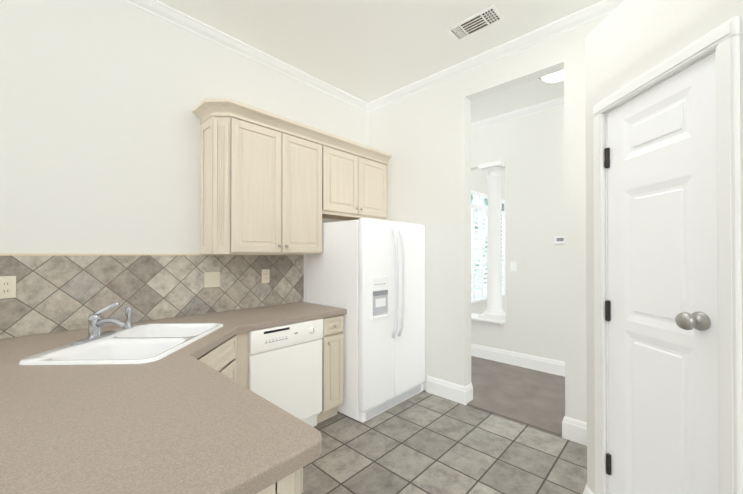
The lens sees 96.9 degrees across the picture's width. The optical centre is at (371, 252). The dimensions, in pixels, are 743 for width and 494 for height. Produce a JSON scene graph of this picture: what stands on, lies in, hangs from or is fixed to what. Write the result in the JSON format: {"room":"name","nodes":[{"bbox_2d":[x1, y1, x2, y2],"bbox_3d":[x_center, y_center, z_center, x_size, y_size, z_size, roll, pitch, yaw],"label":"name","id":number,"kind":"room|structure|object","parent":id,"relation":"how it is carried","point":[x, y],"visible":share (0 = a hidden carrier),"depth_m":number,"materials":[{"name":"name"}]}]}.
{"room":"kitchen","nodes":[
{"label":"kitchen","id":0,"kind":"room"},
{"bbox_2d":[0,0,504,338],"bbox_3d":[0.489,-0.161,4.529,0.120,3.117,7.940,0,-1,43],"label":"wall","id":1,"kind":"structure","parent":0,"point":[100,137],"depth_m":2.13,"materials":[{"name":"white paint"}]},
{"bbox_2d":[0,253,303,338],"bbox_3d":[-1.375,0.239,2.434,0.012,0.459,2.093,0,-1,43],"label":"tile backsplash","id":2,"kind":"structure","parent":1,"relation":"attached to","point":[57,292],"depth_m":2.20,"materials":[{"name":"beige tile"}]},
{"bbox_2d":[0,276,15,298],"bbox_3d":[-1.977,0.189,1.781,0.008,0.120,0.075,0,-1,43],"label":"electrical outlet plate","id":3,"kind":"object","parent":2,"relation":"attached to","point":[7,286],"visible":1,"depth_m":1.78,"materials":[{"name":"beige plastic"}]},
{"bbox_2d":[204,272,219,287],"bbox_3d":[-1.242,0.212,2.566,0.008,0.120,0.118,0,-1,43],"label":"switch plate","id":4,"kind":"object","parent":2,"relation":"attached to","point":[211,279],"visible":1,"depth_m":2.56,"materials":[{"name":"beige plastic"}]},
{"bbox_2d":[262,269,269,282],"bbox_3d":[-0.932,0.208,2.898,0.008,0.120,0.075,0,-1,43],"label":"electrical outlet plate","id":5,"kind":"object","parent":2,"relation":"attached to","point":[265,275],"visible":1,"depth_m":2.90,"materials":[{"name":"beige plastic"}]},
{"bbox_2d":[122,0,365,111],"bbox_3d":[-1.050,-1.694,2.761,0.061,0.076,2.820,0,-1,43],"label":"crown molding","id":6,"kind":"structure","parent":1,"relation":"attached to","point":[163,11],"depth_m":2.70,"materials":[{"name":"white wood"}]},
{"bbox_2d":[200,98,331,253],"bbox_3d":[-0.850,-0.533,2.769,0.322,1.092,0.992,0,-1,43],"label":"upper cabinet","id":7,"kind":"object","parent":1,"relation":"attached to","point":[272,183],"depth_m":2.53,"materials":[{"name":"beige wood"}]},
{"bbox_2d":[332,134,391,220],"bbox_3d":[-0.243,-0.713,3.421,0.322,0.723,0.916,0,-1,43],"label":"upper cabinet","id":8,"kind":"object","parent":1,"relation":"attached to","point":[359,173],"depth_m":3.31,"materials":[{"name":"beige wood"}]},
{"bbox_2d":[158,0,601,170],"bbox_3d":[1.885,-1.768,3.236,3.940,0.080,7.940,0,-1,43],"label":"ceiling","id":9,"kind":"structure","parent":0,"point":[367,51],"depth_m":2.62,"materials":[{"name":"white paint"}]},
{"bbox_2d":[447,5,503,41],"bbox_3d":[0.783,-1.729,2.496,0.370,0.008,0.185,0,-1,43],"label":"ceiling vent","id":10,"kind":"object","parent":9,"relation":"in","point":[478,22],"visible":1,"depth_m":2.49,"materials":[{"name":"white metal"}]},
{"bbox_2d":[539,70,563,82],"bbox_3d":[1.723,-1.667,3.052,0.360,0.125,0.360,0,-1,43],"label":"hall light","id":11,"kind":"object","parent":9,"relation":"attached to","point":[558,76],"visible":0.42,"depth_m":3.04,"materials":[{"name":"white glass"}]},
{"bbox_2d":[301,390,586,493],"bbox_3d":[0.239,1.407,1.454,3.940,0.060,3.120,0,-1,43],"label":"floor","id":12,"kind":"structure","parent":0,"point":[423,442],"depth_m":2.24,"materials":[{"name":"grey tile"}]},
{"bbox_2d":[0,350,331,493],"bbox_3d":[-0.850,0.910,1.030,1.380,0.927,0.720,0,-1,43],"label":"countertop","id":13,"kind":"structure","parent":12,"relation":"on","point":[175,405],"depth_m":0.83,"materials":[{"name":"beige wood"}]},
{"bbox_2d":[0,302,345,416],"bbox_3d":[-0.982,0.823,2.070,1.071,1.116,2.057,0,-1,43],"label":"base cabinet","id":14,"kind":"object","parent":12,"relation":"on","point":[224,334],"depth_m":1.87,"materials":[{"name":"beige wood"}]},
{"bbox_2d":[70,302,132,344],"bbox_3d":[-1.454,0.358,1.799,0.319,0.189,0.303,0,-1,43],"label":"kitchen faucet","id":15,"kind":"object","parent":14,"relation":"on","point":[94,336],"depth_m":1.73,"materials":[{"name":"silver metal"}]},
{"bbox_2d":[18,323,222,364],"bbox_3d":[-1.210,0.544,1.739,0.894,0.185,0.894,0,-1,43],"label":"sink","id":16,"kind":"object","parent":14,"relation":"in","point":[144,343],"depth_m":1.71,"materials":[{"name":"white ceramic"}]},
{"bbox_2d":[248,318,322,426],"bbox_3d":[-0.791,0.948,2.560,0.628,0.863,0.600,0,-1,43],"label":"dishwasher","id":17,"kind":"object","parent":12,"relation":"on","point":[285,367],"visible":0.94,"depth_m":2.37,"materials":[{"name":"white metal"}]},
{"bbox_2d":[308,218,424,422],"bbox_3d":[-0.016,0.549,3.188,0.826,1.654,0.882,0,-1,43],"label":"refrigerator","id":18,"kind":"object","parent":12,"relation":"on","point":[368,274],"visible":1,"depth_m":2.84,"materials":[{"name":"white metal"}]},
{"bbox_2d":[367,13,610,421],"bbox_3d":[1.345,-0.174,2.648,3.700,3.117,0.120,0,-1,43],"label":"wall","id":19,"kind":"structure","parent":0,"point":[423,137],"depth_m":3.08,"materials":[{"name":"white paint"}]},
{"bbox_2d":[426,375,469,404],"bbox_3d":[0.719,1.308,3.149,0.427,0.160,0.048,0,-1,43],"label":"baseboard","id":20,"kind":"structure","parent":19,"relation":"attached to","point":[454,392],"depth_m":3.11,"materials":[{"name":"white wood"}]},
{"bbox_2d":[469,382,472,400],"bbox_3d":[0.489,1.305,3.512,1.257,0.172,0.048,0,-1,43],"label":"baseboard","id":21,"kind":"structure","parent":19,"relation":"attached to","point":[471,387],"depth_m":3.06,"materials":[{"name":"white wood"}]},
{"bbox_2d":[366,0,623,112],"bbox_3d":[1.284,-1.695,2.592,3.700,0.076,0.061,0,-1,43],"label":"crown molding","id":22,"kind":"structure","parent":19,"relation":"attached to","point":[602,8],"depth_m":2.73,"materials":[{"name":"white wood"}]},
{"bbox_2d":[562,416,586,445],"bbox_3d":[1.545,1.303,2.377,0.290,0.160,0.048,0,-1,43],"label":"baseboard","id":23,"kind":"structure","parent":19,"relation":"attached to","point":[574,430],"depth_m":2.40,"materials":[{"name":"white wood"}]},
{"bbox_2d":[467,356,564,435],"bbox_3d":[2.950,1.420,4.354,3.940,0.072,4.820,0,-1,43],"label":"floor","id":24,"kind":"structure","parent":0,"point":[531,397],"depth_m":3.21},
{"bbox_2d":[471,106,564,361],"bbox_3d":[2.281,-0.167,3.649,3.700,3.117,0.120,0,-1,43],"label":"wall","id":25,"kind":"structure","parent":0,"point":[528,150],"depth_m":3.92,"materials":[{"name":"white paint"}]},
{"bbox_2d":[471,190,487,303],"label":"window shutters","id":26,"kind":"object","parent":25,"relation":"attached to","point":[481,267],"depth_m":6.01,"materials":[{"name":"white"}]},
{"bbox_2d":[471,313,504,323],"bbox_3d":[1.360,0.869,4.502,0.981,0.030,0.320,0,-1,43],"label":"sill","id":27,"kind":"structure","parent":25,"relation":"on","point":[474,316],"depth_m":4.23,"materials":[{"name":"white"}]},
{"bbox_2d":[478,160,504,320],"bbox_3d":[1.599,-0.146,4.286,0.300,1.997,0.300,0,-1,43],"label":"column","id":28,"kind":"structure","parent":27,"relation":"on","point":[494,309],"depth_m":4.21,"materials":[{"name":"white"}]},
{"bbox_2d":[501,211,504,295],"label":"window shutters","id":29,"kind":"object","parent":25,"relation":"attached to","point":[502,212],"depth_m":6.83,"materials":[{"name":"white"}]},
{"bbox_2d":[510,261,516,270],"bbox_3d":[1.749,0.171,4.056,0.075,0.120,0.008,0,-1,43],"label":"light switch","id":30,"kind":"object","parent":25,"relation":"attached to","point":[513,266],"visible":1,"depth_m":4.05,"materials":[{"name":"white plastic"}]},
{"bbox_2d":[471,96,563,130],"bbox_3d":[2.219,-1.688,3.593,3.700,0.076,0.061,0,-1,43],"label":"crown molding","id":31,"kind":"structure","parent":25,"relation":"attached to","point":[558,102],"depth_m":3.98,"materials":[{"name":"white wood"}]},
{"bbox_2d":[471,344,564,376],"bbox_3d":[2.234,1.299,3.588,3.700,0.160,0.018,0,-1,43],"label":"baseboard","id":32,"kind":"structure","parent":25,"relation":"attached to","point":[551,366],"depth_m":3.99,"materials":[{"name":"white wood"}]},
{"bbox_2d":[554,236,564,243],"bbox_3d":[2.122,-0.138,3.699,0.120,0.084,0.024,0,-1,43],"label":"thermostat","id":33,"kind":"object","parent":25,"relation":"attached to","point":[559,240],"visible":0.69,"depth_m":3.69,"materials":[{"name":"white plastic"}]},
{"bbox_2d":[585,0,742,493],"bbox_3d":[1.449,0.121,0.996,1.466,2.505,2.149,0,-1,43],"label":"wall","id":34,"kind":"structure","parent":0,"point":[627,42],"depth_m":1.46,"materials":[{"name":"white paint"}]},
{"bbox_2d":[583,484,593,493],"bbox_3d":[1.407,1.294,1.019,1.399,0.160,2.162,0,-1,43],"label":"baseboard","id":35,"kind":"structure","parent":34,"relation":"attached to","point":[587,490],"depth_m":1.70,"materials":[{"name":"white wood"}]},
{"bbox_2d":[604,52,718,493],"bbox_3d":[1.152,0.347,1.326,0.388,2.034,0.394,0,-1,43],"label":"pantry door","id":36,"kind":"structure","parent":34,"relation":"in","point":[661,302],"depth_m":1.29,"materials":[{"name":"white wood"}]},
{"bbox_2d":[593,16,742,493],"bbox_3d":[1.185,0.321,1.330,0.142,2.110,0.627,0,0,-2],"label":"door frame","id":37,"kind":"structure","parent":34,"relation":"attached to","point":[723,40],"depth_m":1.06,"materials":[{"name":"white wood"}]},
{"label":"outside","id":38,"kind":"structure","parent":0,"visible":0},
{"bbox_2d":[471,194,487,293],"bbox_3d":[1.960,-0.118,6.644,0.020,2.940,3.300,0,-1,43],"label":"window","id":39,"kind":"structure","parent":38,"point":[474,200],"depth_m":6.99,"materials":[{"name":"white"}]}
]}

